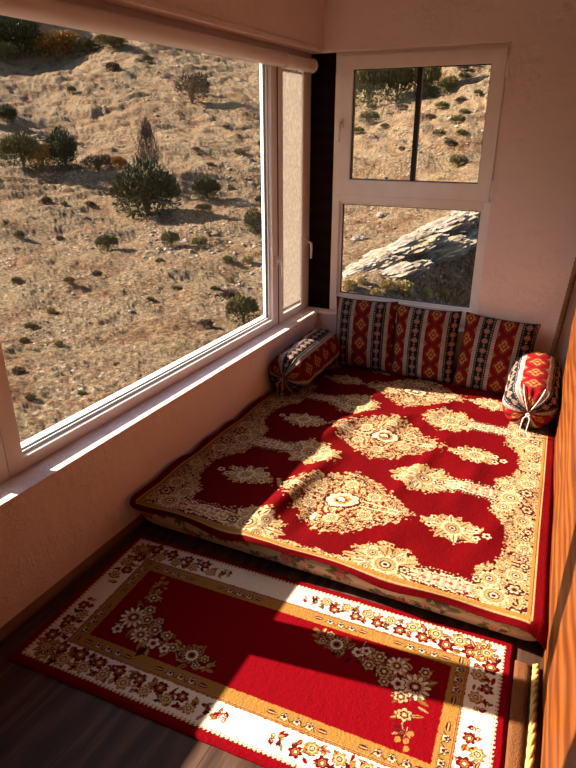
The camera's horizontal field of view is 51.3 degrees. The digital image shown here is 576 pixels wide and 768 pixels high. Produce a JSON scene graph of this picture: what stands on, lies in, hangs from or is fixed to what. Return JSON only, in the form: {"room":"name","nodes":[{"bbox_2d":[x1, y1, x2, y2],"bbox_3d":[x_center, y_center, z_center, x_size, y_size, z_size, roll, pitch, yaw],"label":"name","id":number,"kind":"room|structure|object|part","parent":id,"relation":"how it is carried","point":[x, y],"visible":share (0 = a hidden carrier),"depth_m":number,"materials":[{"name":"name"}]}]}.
{"room":"traditional dwelling","nodes":[
{"label":"traditional dwelling","id":0,"kind":"room"},
{"bbox_2d":[0,0,323,627],"bbox_3d":[-1.183,-0.322,1.760,0.319,2.620,6.060,11,25,24],"label":"wall","id":1,"kind":"structure","parent":0,"point":[47,531],"depth_m":2.67,"materials":[{"name":"paint"}]},
{"bbox_2d":[0,434,9,482],"bbox_3d":[-1.213,-0.298,1.674,0.075,1.637,0.635,11,25,24],"label":"window","id":2,"kind":"structure","parent":1,"relation":"in","point":[4,474],"depth_m":2.20,"materials":[{"name":"plastic"}]},
{"bbox_2d":[0,514,146,641],"bbox_3d":[-1.084,0.942,2.095,0.022,0.032,5.820,11,25,24],"label":"baseboard","id":3,"kind":"structure","parent":1,"relation":"attached to","point":[10,626],"depth_m":2.44,"materials":[{"name":"brown wood"}]},
{"bbox_2d":[0,0,283,477],"bbox_3d":[-0.561,-0.782,2.818,0.126,1.637,2.167,11,25,24],"label":"window","id":4,"kind":"structure","parent":1,"relation":"in","point":[18,458],"depth_m":3.06,"materials":[{"name":"plastic"}]},
{"bbox_2d":[0,0,289,67],"bbox_3d":[-0.646,-1.361,2.270,0.072,0.084,2.785,11,25,24],"label":"roller blind","id":5,"kind":"object","parent":4,"relation":"attached to","point":[53,12],"visible":1,"depth_m":2.31,"materials":[{"name":"fabric"}]},
{"bbox_2d":[124,0,322,52],"bbox_3d":[-0.504,-1.479,2.346,0.006,0.026,3.200,11,25,24],"label":"trim","id":6,"kind":"structure","parent":1,"relation":"attached to","point":[149,3],"depth_m":2.70,"materials":[{"name":"paint"}]},
{"bbox_2d":[0,306,463,507],"bbox_3d":[-0.076,0.090,2.874,1.322,0.012,3.360,11,25,24],"label":"window sill","id":7,"kind":"structure","parent":1,"relation":"attached to","point":[34,475],"depth_m":2.73,"materials":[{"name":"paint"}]},
{"bbox_2d":[276,45,312,323],"bbox_3d":[0.032,-1.242,3.905,0.126,1.637,0.478,11,25,24],"label":"window","id":8,"kind":"structure","parent":1,"relation":"in","point":[306,77],"depth_m":3.91,"materials":[{"name":"plastic"}]},
{"bbox_2d":[282,53,317,310],"bbox_3d":[0.062,-1.244,3.868,0.086,1.544,0.390,11,25,24],"label":"roller blind","id":9,"kind":"object","parent":8,"relation":"attached to","point":[291,80],"visible":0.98,"depth_m":3.84,"materials":[{"name":"fabric"}]},
{"bbox_3d":[0.025,-0.547,4.178,0.008,0.018,0.272,11,25,24],"label":"rail","id":10,"kind":"part","parent":9,"relation":"part of","materials":[{"name":"plastic"}]},
{"bbox_2d":[0,520,542,767],"bbox_3d":[0.605,1.325,1.385,4.400,0.120,6.300,11,25,24],"label":"floor","id":11,"kind":"structure","parent":0,"point":[46,721],"depth_m":1.89,"materials":[{"name":"laminate"}]},
{"bbox_2d":[8,534,514,767],"bbox_3d":[-0.081,0.942,2.118,1.623,0.012,0.763,9,25,21],"label":"rug","id":12,"kind":"object","parent":11,"relation":"on","point":[263,668],"visible":1,"depth_m":2.06,"materials":[{"name":"carpet"}]},
{"bbox_2d":[141,511,536,640],"bbox_3d":[0.545,0.389,3.247,1.738,0.143,2.035,11,25,24],"label":"mattress","id":13,"kind":"object","parent":11,"relation":"on","point":[330,572],"visible":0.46,"depth_m":2.40,"materials":[{"name":"fabric"}]},
{"bbox_2d":[130,363,555,649],"bbox_3d":[0.539,0.346,3.193,1.762,0.132,2.084,11,25,24],"label":"bed cover","id":14,"kind":"object","parent":13,"relation":"on","point":[418,487],"visible":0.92,"depth_m":2.77,"materials":[{"name":"fabric"}]},
{"bbox_2d":[268,328,340,401],"bbox_3d":[0.107,-0.148,3.916,0.286,0.295,0.731,11,25,24],"label":"bolster","id":15,"kind":"object","parent":14,"relation":"on","point":[292,370],"visible":1,"depth_m":3.73,"materials":[{"name":"red fabric"}]},
{"bbox_2d":[332,296,397,372],"bbox_3d":[0.522,-0.340,4.110,0.428,0.492,0.166,7,24,16],"label":"pillow","id":16,"kind":"object","parent":14,"relation":"on","point":[365,329],"visible":0.99,"depth_m":4.06,"materials":[{"name":"red fabric"}]},
{"bbox_2d":[390,304,461,384],"bbox_3d":[0.898,-0.262,3.938,0.433,0.486,0.157,11,25,24],"label":"pillow","id":17,"kind":"object","parent":14,"relation":"on","point":[425,342],"visible":1,"depth_m":3.88,"materials":[{"name":"red fabric"}]},
{"bbox_2d":[452,312,540,395],"bbox_3d":[1.285,-0.173,3.734,0.462,0.487,0.177,11,25,24],"label":"pillow","id":18,"kind":"object","parent":14,"relation":"on","point":[490,347],"visible":0.86,"depth_m":3.69,"materials":[{"name":"red fabric"}]},
{"bbox_2d":[502,351,561,437],"bbox_3d":[1.396,0.042,3.427,0.300,0.344,0.613,11,25,24],"label":"bolster","id":19,"kind":"object","parent":14,"relation":"on","point":[531,396],"visible":1,"depth_m":3.26,"materials":[{"name":"red fabric"}]},
{"bbox_2d":[504,660,529,767],"bbox_3d":[0.637,1.123,1.699,0.051,0.005,0.889,9,25,21],"label":"mat","id":20,"kind":"object","parent":11,"relation":"on","point":[519,695],"visible":1,"depth_m":1.88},
{"bbox_2d":[525,663,539,767],"bbox_3d":[0.698,1.098,1.735,0.027,0.024,0.760,10,25,22],"label":"straw rope","id":21,"kind":"object","parent":11,"relation":"on","point":[529,762],"visible":1,"depth_m":1.86,"materials":[{"name":"fabric"}]},
{"bbox_2d":[540,310,575,767],"bbox_3d":[0.949,0.490,2.009,0.055,0.928,3.420,9,25,21],"label":"wooden panel","id":22,"kind":"object","parent":11,"relation":"on","point":[559,656],"visible":0.91,"depth_m":1.79,"materials":[{"name":"orange wood"}]},
{"bbox_2d":[309,0,575,391],"bbox_3d":[1.857,-0.996,3.353,4.200,2.620,0.240,11,25,24],"label":"wall","id":23,"kind":"structure","parent":0,"point":[530,254],"depth_m":3.40,"materials":[{"name":"paint"}]},
{"bbox_2d":[308,53,335,308],"bbox_3d":[0.223,-1.338,4.131,0.238,1.636,0.127,11,25,24],"label":"trim","id":24,"kind":"structure","parent":23,"relation":"attached to","point":[323,81],"depth_m":4.03,"materials":[{"name":"brown wood"}]},
{"bbox_2d":[329,43,510,326],"bbox_3d":[0.764,-1.201,3.808,1.042,1.635,0.139,11,25,24],"label":"window","id":25,"kind":"structure","parent":23,"relation":"in","point":[412,193],"depth_m":3.71,"materials":[{"name":"plastic"}]},
{"bbox_3d":[0.341,-1.659,3.816,0.026,0.060,0.010,11,25,24],"label":"handle","id":26,"kind":"part","parent":25,"relation":"part of","materials":[{"name":"plastic"}]},
{"bbox_3d":[0.772,-1.564,3.666,0.998,0.814,0.063,11,25,24],"label":"opening sash","id":27,"kind":"part","parent":25,"relation":"part of","materials":[{"name":"plastic"}]},
{"bbox_2d":[549,257,575,356],"bbox_3d":[1.649,-1.018,3.278,0.152,2.393,0.041,11,25,24],"label":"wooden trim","id":28,"kind":"structure","parent":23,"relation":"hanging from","point":[572,279],"depth_m":3.53,"materials":[{"name":"wood"}]},
{"label":"outside","id":29,"kind":"structure","parent":0,"visible":0},
{"bbox_2d":[0,22,490,441],"bbox_3d":[-23.060,-62.377,49.089,476.405,91.160,476.404,11,25,24],"label":"ground","id":30,"kind":"structure","parent":29,"point":[29,84],"depth_m":31.92,"materials":[{"name":"soil"}]},
{"bbox_2d":[0,103,17,121],"bbox_3d":[-28.505,-27.569,61.103,2.433,1.895,2.334,21,30,40],"label":"bush","id":31,"kind":"object","parent":30,"relation":"on","point":[7,112],"visible":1,"depth_m":60.61,"materials":[{"name":"green plant"}]},
{"bbox_2d":[0,41,19,62],"bbox_3d":[-46.628,-54.070,97.647,5.592,3.471,4.942,15,27,32],"label":"leafy bush","id":32,"kind":"object","parent":30,"relation":"on","point":[5,48],"visible":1,"depth_m":96.97,"materials":[{"name":"green plant"}]},
{"bbox_2d":[11,276,21,282],"bbox_3d":[-9.237,-3.547,20.417,0.407,0.246,0.397,3,23,8],"label":"tuft","id":33,"kind":"object","parent":30,"relation":"on","point":[14,278],"visible":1,"depth_m":20.33,"materials":[{"name":"green plant"}]},
{"bbox_2d":[11,366,26,374],"bbox_3d":[-5.802,-0.273,12.939,0.336,0.228,0.344,7,24,16],"label":"tuft","id":34,"kind":"object","parent":30,"relation":"on","point":[16,369],"visible":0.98,"depth_m":12.89,"materials":[{"name":"plant"}]},
{"bbox_2d":[13,230,25,238],"bbox_3d":[-12.438,-6.892,27.755,0.546,0.508,0.560,4,23,9],"label":"tuft","id":35,"kind":"object","parent":30,"relation":"on","point":[21,234],"visible":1,"depth_m":27.66,"materials":[{"name":"green plant"}]},
{"bbox_2d":[0,131,41,167],"bbox_3d":[-17.183,-15.039,38.684,2.563,2.435,2.617,6,24,14],"label":"leafy bush","id":36,"kind":"object","parent":30,"relation":"on","point":[20,143],"visible":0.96,"depth_m":37.99,"materials":[{"name":"green plant"}]},
{"bbox_2d":[0,15,42,56],"bbox_3d":[-45.246,-58.190,98.939,9.032,7.782,10.506,-11,25,-24],"label":"bush","id":37,"kind":"object","parent":30,"relation":"on","point":[20,31],"visible":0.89,"depth_m":96.97,"materials":[{"name":"green plant"}]},
{"bbox_2d":[18,336,29,343],"bbox_3d":[-6.780,-1.106,15.424,0.296,0.244,0.303,0,23,0],"label":"tuft","id":38,"kind":"object","parent":30,"relation":"on","point":[23,339],"visible":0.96,"depth_m":15.37,"materials":[{"name":"green plant"}]},
{"bbox_2d":[24,393,35,399],"bbox_3d":[-4.860,0.255,11.287,0.221,0.156,0.215,15,27,31],"label":"tuft","id":39,"kind":"object","parent":30,"relation":"on","point":[28,395],"visible":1,"depth_m":11.26,"materials":[{"name":"green plant"}]},
{"bbox_2d":[24,321,38,328],"bbox_3d":[-7.097,-1.592,16.573,0.469,0.262,0.457,12,26,26],"label":"tuft","id":40,"kind":"object","parent":30,"relation":"on","point":[33,324],"visible":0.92,"depth_m":16.50,"materials":[{"name":"green plant"}]},
{"bbox_2d":[25,143,56,168],"bbox_3d":[-16.056,-14.862,39.192,1.831,1.776,1.872,8,24,18],"label":"bush","id":41,"kind":"object","parent":30,"relation":"on","point":[44,148],"visible":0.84,"depth_m":38.84,"materials":[{"name":"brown plant"}]},
{"bbox_2d":[41,195,52,203],"bbox_3d":[-13.742,-10.457,34.155,0.696,0.548,0.679,-7,24,-16],"label":"tuft","id":42,"kind":"object","parent":30,"relation":"on","point":[45,198],"visible":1,"depth_m":34.02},
{"bbox_2d":[45,307,56,312],"bbox_3d":[-7.008,-2.177,17.704,0.314,0.220,0.318,7,24,17],"label":"grass tuft","id":43,"kind":"object","parent":30,"relation":"on","point":[49,309],"visible":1,"depth_m":17.67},
{"bbox_2d":[25,29,79,57],"bbox_3d":[-39.361,-57.408,101.387,10.252,4.452,8.502,0,23,-1],"label":"bush","id":44,"kind":"object","parent":30,"relation":"on","point":[48,40],"visible":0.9,"depth_m":99.90,"materials":[{"name":"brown plant"}]},
{"bbox_2d":[53,339,64,346],"bbox_3d":[-5.732,-1.018,15.001,0.293,0.211,0.296,14,26,29],"label":"grass tuft","id":45,"kind":"object","parent":30,"relation":"on","point":[57,342],"visible":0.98,"depth_m":14.94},
{"bbox_2d":[43,125,78,171],"bbox_3d":[-14.900,-15.493,39.603,2.626,3.019,2.415,16,27,32],"label":"bush","id":46,"kind":"object","parent":30,"relation":"on","point":[64,146],"visible":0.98,"depth_m":39.05,"materials":[{"name":"green plant"}]},
{"bbox_2d":[63,276,75,283],"bbox_3d":[-7.386,-3.504,20.282,0.437,0.277,0.426,4,23,10],"label":"tuft","id":47,"kind":"object","parent":30,"relation":"on","point":[69,279],"visible":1,"depth_m":20.23,"materials":[{"name":"green plant"}]},
{"bbox_2d":[67,86,76,92],"bbox_3d":[-27.191,-36.997,75.479,1.408,1.117,1.373,20,30,39],"label":"tuft","id":48,"kind":"object","parent":30,"relation":"on","point":[70,88],"visible":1,"depth_m":75.19,"materials":[{"name":"green plant"}]},
{"bbox_2d":[77,390,85,395],"bbox_3d":[-4.023,0.186,11.717,0.198,0.134,0.193,-7,24,-17],"label":"tuft","id":49,"kind":"object","parent":30,"relation":"on","point":[80,392],"visible":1,"depth_m":11.70,"materials":[{"name":"green plant"}]},
{"bbox_2d":[70,37,103,52],"bbox_3d":[-33.575,-56.306,99.659,5.983,2.285,5.287,4,23,9],"label":"bush","id":50,"kind":"object","parent":30,"relation":"on","point":[88,43],"visible":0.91,"depth_m":98.93,"materials":[{"name":"green plant"}]},
{"bbox_2d":[85,201,94,205],"bbox_3d":[-11.360,-10.348,34.405,0.609,0.337,0.594,-15,27,-31],"label":"tuft","id":51,"kind":"object","parent":30,"relation":"on","point":[87,203],"visible":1,"depth_m":34.31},
{"bbox_2d":[91,270,101,274],"bbox_3d":[-7.138,-4.127,22.427,0.471,0.299,0.483,-21,31,-41],"label":"tuft","id":52,"kind":"object","parent":30,"relation":"on","point":[96,272],"visible":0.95,"depth_m":22.34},
{"bbox_2d":[79,152,115,170],"bbox_3d":[-13.005,-15.182,41.124,2.414,1.267,2.400,18,29,36],"label":"bush","id":53,"kind":"object","parent":30,"relation":"on","point":[105,160],"visible":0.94,"depth_m":40.74,"materials":[{"name":"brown plant"}]},
{"bbox_2d":[95,234,118,252],"bbox_3d":[-7.696,-6.008,25.562,0.920,0.874,0.940,16,28,33],"label":"leafy bush","id":54,"kind":"object","parent":30,"relation":"on","point":[107,240],"visible":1,"depth_m":25.38,"materials":[{"name":"green plant"}]},
{"bbox_2d":[93,34,128,48],"bbox_3d":[-28.299,-54.527,95.572,5.794,2.170,6.556,-5,23,-11],"label":"bush","id":55,"kind":"object","parent":30,"relation":"on","point":[107,40],"visible":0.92,"depth_m":94.38,"materials":[{"name":"green plant"}]},
{"bbox_2d":[105,61,119,70],"bbox_3d":[-24.465,-44.196,83.562,2.306,1.396,2.365,2,23,5],"label":"tuft","id":56,"kind":"object","parent":30,"relation":"on","point":[109,65],"visible":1,"depth_m":83.19,"materials":[{"name":"plant"}]},
{"bbox_2d":[110,155,127,169],"bbox_3d":[-11.346,-14.853,40.340,1.031,1.027,1.110,11,25,24],"label":"bush","id":57,"kind":"object","parent":30,"relation":"on","point":[115,159],"visible":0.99,"depth_m":40.19,"materials":[{"name":"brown plant"}]},
{"bbox_2d":[109,156,183,219],"bbox_3d":[-7.685,-10.555,32.246,3.626,3.254,3.478,-21,31,-40],"label":"bush","id":58,"kind":"object","parent":30,"relation":"on","point":[141,182],"visible":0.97,"depth_m":31.64,"materials":[{"name":"green plant"}]},
{"bbox_2d":[134,115,159,170],"bbox_3d":[-8.656,-14.159,37.062,1.483,4.624,1.548,2,23,5],"label":"bush","id":59,"kind":"object","parent":30,"relation":"on","point":[145,132],"visible":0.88,"depth_m":36.62,"materials":[{"name":"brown plant"}]},
{"bbox_2d":[142,54,153,62],"bbox_3d":[-20.649,-47.962,88.589,1.798,1.301,1.845,2,23,4],"label":"tuft","id":60,"kind":"object","parent":30,"relation":"on","point":[146,57],"visible":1,"depth_m":88.21,"materials":[{"name":"green plant"}]},
{"bbox_2d":[155,257,164,261],"bbox_3d":[-5.036,-4.833,23.568,0.441,0.267,0.430,10,25,22],"label":"tuft","id":61,"kind":"object","parent":30,"relation":"on","point":[159,259],"visible":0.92,"depth_m":23.55,"materials":[{"name":"green plant"}]},
{"bbox_2d":[160,230,180,246],"bbox_3d":[-5.127,-6.303,26.138,0.798,0.874,0.784,16,27,32],"label":"leafy bush","id":62,"kind":"object","parent":30,"relation":"on","point":[168,236],"visible":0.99,"depth_m":25.98,"materials":[{"name":"green plant"}]},
{"bbox_2d":[173,285,182,289],"bbox_3d":[-3.732,-3.255,20.387,0.367,0.228,0.377,15,27,31],"label":"tuft","id":63,"kind":"object","parent":30,"relation":"on","point":[178,287],"visible":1,"depth_m":20.31,"materials":[{"name":"green plant"}]},
{"bbox_2d":[173,68,210,103],"bbox_3d":[-11.030,-34.152,69.206,4.087,3.774,4.110,-17,28,-35],"label":"bush","id":64,"kind":"object","parent":30,"relation":"on","point":[192,84],"visible":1,"depth_m":68.46,"materials":[{"name":"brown plant"}]},
{"bbox_2d":[192,236,207,248],"bbox_3d":[-3.840,-6.105,25.978,0.741,0.603,0.725,3,23,6],"label":"leafy bush","id":65,"kind":"object","parent":30,"relation":"on","point":[202,240],"visible":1,"depth_m":25.87,"materials":[{"name":"green plant"}]},
{"bbox_2d":[195,203,211,212],"bbox_3d":[-4.638,-9.635,32.876,1.008,0.552,0.988,1,23,3],"label":"bush","id":66,"kind":"object","parent":30,"relation":"on","point":[206,206],"visible":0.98,"depth_m":32.74,"materials":[{"name":"green plant"}]},
{"bbox_2d":[197,317,213,328],"bbox_3d":[-2.219,-1.619,16.132,0.456,0.341,0.459,-2,23,-5],"label":"bush","id":67,"kind":"object","parent":30,"relation":"on","point":[205,322],"visible":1,"depth_m":16.05,"materials":[{"name":"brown plant"}]},
{"bbox_2d":[191,173,222,198],"bbox_3d":[-5.157,-12.421,37.782,1.814,1.644,1.740,-15,27,-32],"label":"bush","id":68,"kind":"object","parent":30,"relation":"on","point":[205,185],"visible":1,"depth_m":37.49,"materials":[{"name":"green plant"}]},
{"bbox_2d":[210,285,219,290],"bbox_3d":[-2.424,-3.180,19.992,0.357,0.221,0.366,5,23,12],"label":"tuft","id":69,"kind":"object","parent":30,"relation":"on","point":[214,287],"visible":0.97,"depth_m":19.92,"materials":[{"name":"green plant"}]},
{"bbox_2d":[222,255,232,262],"bbox_3d":[-2.428,-5.017,24.133,0.482,0.359,0.494,-15,27,-31],"label":"tuft","id":70,"kind":"object","parent":30,"relation":"on","point":[227,257],"visible":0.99,"depth_m":24.05,"materials":[{"name":"green plant"}]},
{"bbox_2d":[225,275,233,282],"bbox_3d":[-2.059,-3.696,21.138,0.358,0.319,0.354,-7,24,-15],"label":"grass tuft","id":71,"kind":"object","parent":30,"relation":"on","point":[229,278],"visible":1,"depth_m":21.09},
{"bbox_2d":[221,287,239,299],"bbox_3d":[-1.814,-2.853,19.238,0.670,0.475,0.666,8,24,18],"label":"bush","id":72,"kind":"object","parent":30,"relation":"on","point":[230,292],"visible":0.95,"depth_m":19.10,"materials":[{"name":"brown plant"}]},
{"bbox_2d":[233,148,246,154],"bbox_3d":[-3.761,-18.041,46.661,1.073,0.635,1.101,-17,28,-35],"label":"tuft","id":73,"kind":"object","parent":30,"relation":"on","point":[239,150],"visible":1,"depth_m":46.48,"materials":[{"name":"green plant"}]},
{"bbox_2d":[225,293,259,323],"bbox_3d":[-1.256,-2.045,16.452,0.913,0.959,0.902,7,24,17],"label":"leafy bush","id":74,"kind":"object","parent":30,"relation":"on","point":[242,304],"visible":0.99,"depth_m":16.22,"materials":[{"name":"green plant"}]},
{"bbox_2d":[3,41,488,417],"bbox_3d":[-11.772,-32.972,62.230,76.613,22.485,101.951,11,25,24],"label":"loose stones","id":75,"kind":"object","parent":30,"relation":"on","point":[214,233],"visible":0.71,"depth_m":28.14,"materials":[{"name":"stone"}]},
{"bbox_2d":[243,255,251,263],"bbox_3d":[-1.604,-5.072,24.297,0.458,0.326,0.453,16,28,33],"label":"grass tuft","id":76,"kind":"object","parent":30,"relation":"on","point":[246,258],"visible":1,"depth_m":24.22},
{"bbox_2d":[243,206,261,233],"bbox_3d":[-1.696,-7.992,29.302,1.224,1.361,1.172,13,26,28],"label":"bush","id":77,"kind":"object","parent":30,"relation":"on","point":[253,217],"visible":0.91,"depth_m":29.04,"materials":[{"name":"green plant"}]},
{"bbox_2d":[254,195,261,205],"bbox_3d":[-1.603,-11.206,36.580,1.029,0.733,1.051,-4,23,-10],"label":"leafy bush","id":78,"kind":"object","parent":30,"relation":"on","point":[258,198],"visible":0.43,"depth_m":36.28,"materials":[{"name":"green plant"}]},
{"bbox_2d":[342,279,360,290],"bbox_3d":[1.878,-3.046,18.318,0.544,0.368,0.551,-14,27,-29],"label":"grass tuft","id":79,"kind":"object","parent":30,"relation":"on","point":[348,284],"visible":1,"depth_m":18.23,"materials":[{"name":"plant"}]},
{"bbox_2d":[350,235,368,240],"bbox_3d":[3.170,-6.445,26.635,0.928,0.312,0.567,1,23,3],"label":"boulder","id":80,"kind":"object","parent":30,"relation":"on","point":[355,237],"visible":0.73,"depth_m":26.48,"materials":[{"name":"stone"}]},
{"bbox_2d":[354,126,364,133],"bbox_3d":[6.775,-24.640,58.326,1.485,0.806,1.524,-3,23,-7],"label":"scrub","id":81,"kind":"object","parent":30,"relation":"on","point":[358,128],"visible":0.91,"depth_m":58.06,"materials":[{"name":"green plant"}]},
{"bbox_2d":[357,276,368,284],"bbox_3d":[2.330,-3.234,18.773,0.424,0.315,0.419,-7,24,-15],"label":"grass tuft","id":82,"kind":"object","parent":30,"relation":"on","point":[362,280],"visible":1,"depth_m":18.68,"materials":[{"name":"plant"}]},
{"bbox_2d":[359,110,379,124],"bbox_3d":[8.319,-27.316,61.448,2.049,1.514,2.092,18,29,36],"label":"leafy bush","id":83,"kind":"object","parent":30,"relation":"on","point":[368,115],"visible":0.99,"depth_m":61.19,"materials":[{"name":"green plant"}]},
{"bbox_2d":[355,70,385,109],"bbox_3d":[9.055,-34.566,67.582,4.435,7.016,3.577,-6,24,-14],"label":"juniper tree","id":84,"kind":"object","parent":30,"relation":"on","point":[370,81],"visible":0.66,"depth_m":67.25,"materials":[{"name":"green plant"}]},
{"bbox_2d":[342,252,404,278],"bbox_3d":[2.780,-4.012,20.456,2.262,0.923,1.080,-1,23,-2],"label":"rock ledge","id":85,"kind":"object","parent":30,"relation":"on","point":[382,261],"visible":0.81,"depth_m":20.17,"materials":[{"name":"stone"}]},
{"bbox_2d":[370,288,382,295],"bbox_3d":[2.671,-2.767,18.080,0.443,0.273,0.438,-1,23,-2],"label":"grass tuft","id":86,"kind":"object","parent":30,"relation":"on","point":[375,291],"visible":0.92,"depth_m":18.00,"materials":[{"name":"plant"}]},
{"bbox_2d":[375,211,388,218],"bbox_3d":[4.848,-8.556,30.547,0.786,0.407,0.747,-7,24,-17],"label":"boulder","id":87,"kind":"object","parent":30,"relation":"on","point":[379,214],"visible":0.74,"depth_m":30.36,"materials":[{"name":"stone"}]},
{"bbox_2d":[380,278,398,290],"bbox_3d":[3.159,-3.110,18.753,0.640,0.380,0.632,1,23,2],"label":"grass tuft","id":88,"kind":"object","parent":30,"relation":"on","point":[386,284],"visible":1,"depth_m":18.63,"materials":[{"name":"plant"}]},
{"bbox_2d":[379,68,413,102],"bbox_3d":[12.529,-35.842,68.436,4.216,7.504,5.228,2,23,5],"label":"juniper tree","id":89,"kind":"object","parent":30,"relation":"on","point":[398,76],"visible":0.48,"depth_m":67.98,"materials":[{"name":"green plant"}]},
{"bbox_2d":[396,103,408,109],"bbox_3d":[12.080,-29.259,63.346,1.534,0.759,1.573,-1,23,-2],"label":"scrub","id":90,"kind":"object","parent":30,"relation":"on","point":[401,106],"visible":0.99,"depth_m":63.05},
{"bbox_2d":[359,229,450,260],"bbox_3d":[4.095,-4.780,21.251,3.168,1.368,1.300,2,23,4],"label":"rock ledge","id":91,"kind":"object","parent":30,"relation":"on","point":[415,243],"visible":0.7,"depth_m":20.89,"materials":[{"name":"stone"}]},
{"bbox_2d":[397,280,415,292],"bbox_3d":[3.747,-3.122,19.121,0.656,0.422,0.648,9,25,21],"label":"grass tuft","id":92,"kind":"object","parent":30,"relation":"on","point":[404,285],"visible":0.95,"depth_m":19.01,"materials":[{"name":"plant"}]},
{"bbox_2d":[381,260,432,280],"bbox_3d":[3.593,-3.574,19.698,2.325,1.006,0.989,-1,23,-1],"label":"rock ledge","id":93,"kind":"object","parent":30,"relation":"on","point":[405,270],"visible":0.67,"depth_m":19.43,"materials":[{"name":"stone"}]},
{"bbox_2d":[411,67,441,98],"bbox_3d":[15.482,-35.238,67.042,3.429,6.773,4.252,1,23,3],"label":"juniper tree","id":94,"kind":"object","parent":30,"relation":"on","point":[431,75],"visible":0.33,"depth_m":66.72,"materials":[{"name":"green plant"}]},
{"bbox_2d":[420,287,432,299],"bbox_3d":[4.540,-3.015,19.796,0.525,0.405,0.531,17,28,34],"label":"grass tuft","id":95,"kind":"object","parent":30,"relation":"on","point":[426,291],"visible":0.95,"depth_m":19.72,"materials":[{"name":"plant"}]},
{"bbox_2d":[424,113,434,118],"bbox_3d":[13.216,-24.941,55.873,1.109,0.560,1.138,2,23,4],"label":"scrub","id":96,"kind":"object","parent":30,"relation":"on","point":[431,114],"visible":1,"depth_m":55.67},
{"bbox_2d":[431,128,445,136],"bbox_3d":[10.597,-17.534,41.940,1.117,0.675,1.089,-7,24,-17],"label":"scrub","id":97,"kind":"object","parent":30,"relation":"on","point":[438,131],"visible":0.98,"depth_m":41.75,"materials":[{"name":"green plant"}]},
{"bbox_2d":[435,101,447,108],"bbox_3d":[14.630,-26.509,57.086,1.506,0.818,1.546,20,30,38],"label":"scrub","id":98,"kind":"object","parent":30,"relation":"on","point":[442,104],"visible":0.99,"depth_m":56.78,"materials":[{"name":"green plant"}]},
{"bbox_2d":[440,289,449,298],"bbox_3d":[5.456,-3.177,21.036,0.486,0.325,0.480,-21,31,-41],"label":"grass tuft","id":99,"kind":"object","parent":30,"relation":"on","point":[444,293],"visible":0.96,"depth_m":20.92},
{"bbox_2d":[416,214,478,236],"bbox_3d":[5.716,-5.765,22.612,2.837,1.251,1.274,-1,23,-2],"label":"rock ledge","id":100,"kind":"object","parent":30,"relation":"on","point":[446,225],"visible":0.63,"depth_m":22.27,"materials":[{"name":"stone"}]},
{"bbox_2d":[420,234,476,264],"bbox_3d":[5.311,-4.698,21.371,2.828,1.157,1.368,-1,23,-2],"label":"rock ledge","id":101,"kind":"object","parent":30,"relation":"on","point":[459,245],"visible":0.56,"depth_m":20.93,"materials":[{"name":"stone"}]},
{"bbox_2d":[437,75,460,94],"bbox_3d":[17.212,-32.181,64.721,2.491,2.130,2.544,2,23,4],"label":"leafy bush","id":102,"kind":"object","parent":30,"relation":"on","point":[449,82],"visible":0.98,"depth_m":64.05,"materials":[{"name":"green plant"}]},
{"bbox_2d":[444,138,455,145],"bbox_3d":[10.608,-15.787,39.211,0.880,0.546,0.858,1,23,3],"label":"scrub","id":103,"kind":"object","parent":30,"relation":"on","point":[450,140],"visible":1,"depth_m":39.03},
{"bbox_2d":[450,114,465,123],"bbox_3d":[12.411,-19.304,43.840,1.250,0.805,1.283,0,23,0],"label":"scrub","id":104,"kind":"object","parent":30,"relation":"on","point":[459,117],"visible":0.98,"depth_m":43.65,"materials":[{"name":"green plant"}]},
{"bbox_2d":[449,154,468,168],"bbox_3d":[10.429,-13.607,36.643,1.224,0.904,1.250,8,24,18],"label":"bush","id":105,"kind":"object","parent":30,"relation":"on","point":[459,158],"visible":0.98,"depth_m":36.47,"materials":[{"name":"green plant"}]},
{"bbox_2d":[455,96,466,103],"bbox_3d":[16.490,-26.978,57.066,1.448,0.816,1.412,9,24,20],"label":"scrub","id":106,"kind":"object","parent":30,"relation":"on","point":[461,98],"visible":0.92,"depth_m":56.76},
{"bbox_2d":[457,129,466,134],"bbox_3d":[11.369,-16.512,39.366,0.773,0.479,0.793,-20,30,-39],"label":"scrub","id":107,"kind":"object","parent":30,"relation":"on","point":[459,131],"visible":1,"depth_m":39.21,"materials":[{"name":"green plant"}]},
{"bbox_2d":[457,66,468,69],"bbox_3d":[20.392,-36.868,69.921,1.648,0.875,1.607,-20,30,-39],"label":"scrub","id":108,"kind":"object","parent":30,"relation":"on","point":[459,67],"visible":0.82,"depth_m":69.56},
{"bbox_2d":[447,210,479,224],"bbox_3d":[7.351,-6.825,24.533,2.043,1.136,1.307,2,23,6],"label":"rock ledge","id":109,"kind":"object","parent":30,"relation":"on","point":[454,213],"visible":0.2,"depth_m":24.16,"materials":[{"name":"stone"}]},
{"bbox_2d":[458,108,469,114],"bbox_3d":[14.662,-22.634,49.853,1.018,0.615,0.992,-2,23,-5],"label":"scrub","id":110,"kind":"object","parent":30,"relation":"on","point":[463,109],"visible":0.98,"depth_m":49.67,"materials":[{"name":"green plant"}]},
{"bbox_2d":[458,71,470,78],"bbox_3d":[19.942,-34.942,67.961,1.535,0.857,1.575,-14,27,-29],"label":"scrub","id":111,"kind":"object","parent":30,"relation":"on","point":[464,73],"visible":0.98,"depth_m":67.65,"materials":[{"name":"green plant"}]},
{"bbox_2d":[464,228,477,239],"bbox_3d":[6.797,-5.373,22.458,1.804,0.869,1.006,2,23,5],"label":"rock ledge","id":112,"kind":"object","parent":30,"relation":"on","point":[471,234],"visible":0.16,"depth_m":22.30,"materials":[{"name":"stone"}]},
{"bbox_2d":[473,89,482,95],"bbox_3d":[17.673,-27.094,55.784,1.003,0.700,1.029,-11,25,-24],"label":"scrub","id":113,"kind":"object","parent":30,"relation":"on","point":[477,91],"visible":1,"depth_m":55.65,"materials":[{"name":"green plant"}]}
]}

